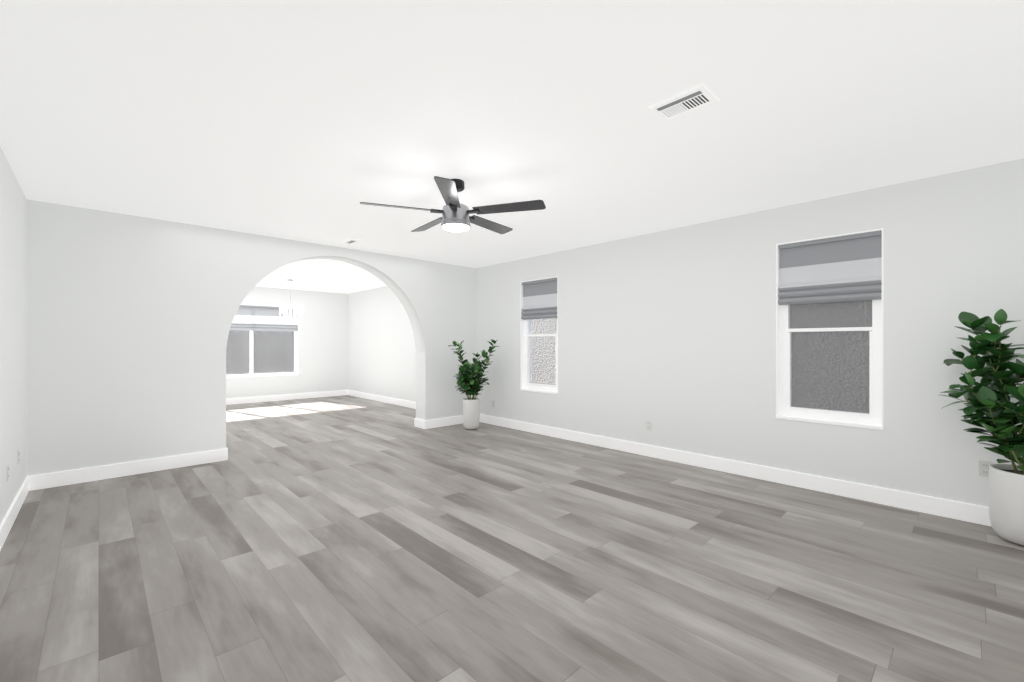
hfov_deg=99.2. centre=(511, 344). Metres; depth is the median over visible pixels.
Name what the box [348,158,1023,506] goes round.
wall
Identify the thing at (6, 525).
baseboard
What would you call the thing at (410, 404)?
baseboard
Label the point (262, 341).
room window
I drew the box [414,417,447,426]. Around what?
baseboard
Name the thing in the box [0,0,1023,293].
ceiling
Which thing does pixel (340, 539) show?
floor
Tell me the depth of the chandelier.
9.15 m
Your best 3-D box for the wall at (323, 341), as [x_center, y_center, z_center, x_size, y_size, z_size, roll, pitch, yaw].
[-6.458,0.010,10.015,5.400,2.740,0.160,0,0,-43]
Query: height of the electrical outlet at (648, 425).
0.116 m
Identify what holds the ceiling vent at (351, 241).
in the ceiling
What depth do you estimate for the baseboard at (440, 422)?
7.29 m
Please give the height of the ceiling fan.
0.401 m
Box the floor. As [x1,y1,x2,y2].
[0,395,1023,681]
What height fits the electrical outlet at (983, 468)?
0.116 m
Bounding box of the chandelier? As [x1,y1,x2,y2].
[279,279,300,317]
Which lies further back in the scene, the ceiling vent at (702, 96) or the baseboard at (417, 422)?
the baseboard at (417, 422)
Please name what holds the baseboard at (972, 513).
attached to the wall at (670, 334)
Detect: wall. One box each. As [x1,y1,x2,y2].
[0,147,26,524]
[27,199,475,475]
[226,286,347,398]
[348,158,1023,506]
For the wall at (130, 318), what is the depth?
4.71 m
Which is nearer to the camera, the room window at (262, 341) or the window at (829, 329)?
the window at (829, 329)
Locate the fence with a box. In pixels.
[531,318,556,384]
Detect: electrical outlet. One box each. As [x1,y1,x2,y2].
[6,464,8,481]
[17,450,19,464]
[646,420,650,429]
[978,460,991,476]
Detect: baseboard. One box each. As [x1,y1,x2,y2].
[0,476,31,550]
[32,447,227,490]
[226,390,347,404]
[348,390,415,408]
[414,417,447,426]
[424,415,462,428]
[480,414,991,526]
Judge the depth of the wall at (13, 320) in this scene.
3.42 m
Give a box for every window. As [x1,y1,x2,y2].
[226,304,298,377]
[520,276,557,393]
[776,228,882,429]
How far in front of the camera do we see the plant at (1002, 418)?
3.01 m
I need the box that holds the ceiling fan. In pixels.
[360,176,545,233]
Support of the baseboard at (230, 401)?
attached to the wall at (323, 341)
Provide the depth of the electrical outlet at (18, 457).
3.63 m
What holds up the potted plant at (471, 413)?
on the floor
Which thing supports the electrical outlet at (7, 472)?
attached to the wall at (13, 320)
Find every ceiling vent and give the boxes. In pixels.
[343,239,359,243]
[649,84,718,121]
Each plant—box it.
[448,339,498,429]
[940,309,1023,545]
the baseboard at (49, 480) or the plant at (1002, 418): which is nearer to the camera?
the plant at (1002, 418)
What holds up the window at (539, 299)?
in the wall at (670, 334)

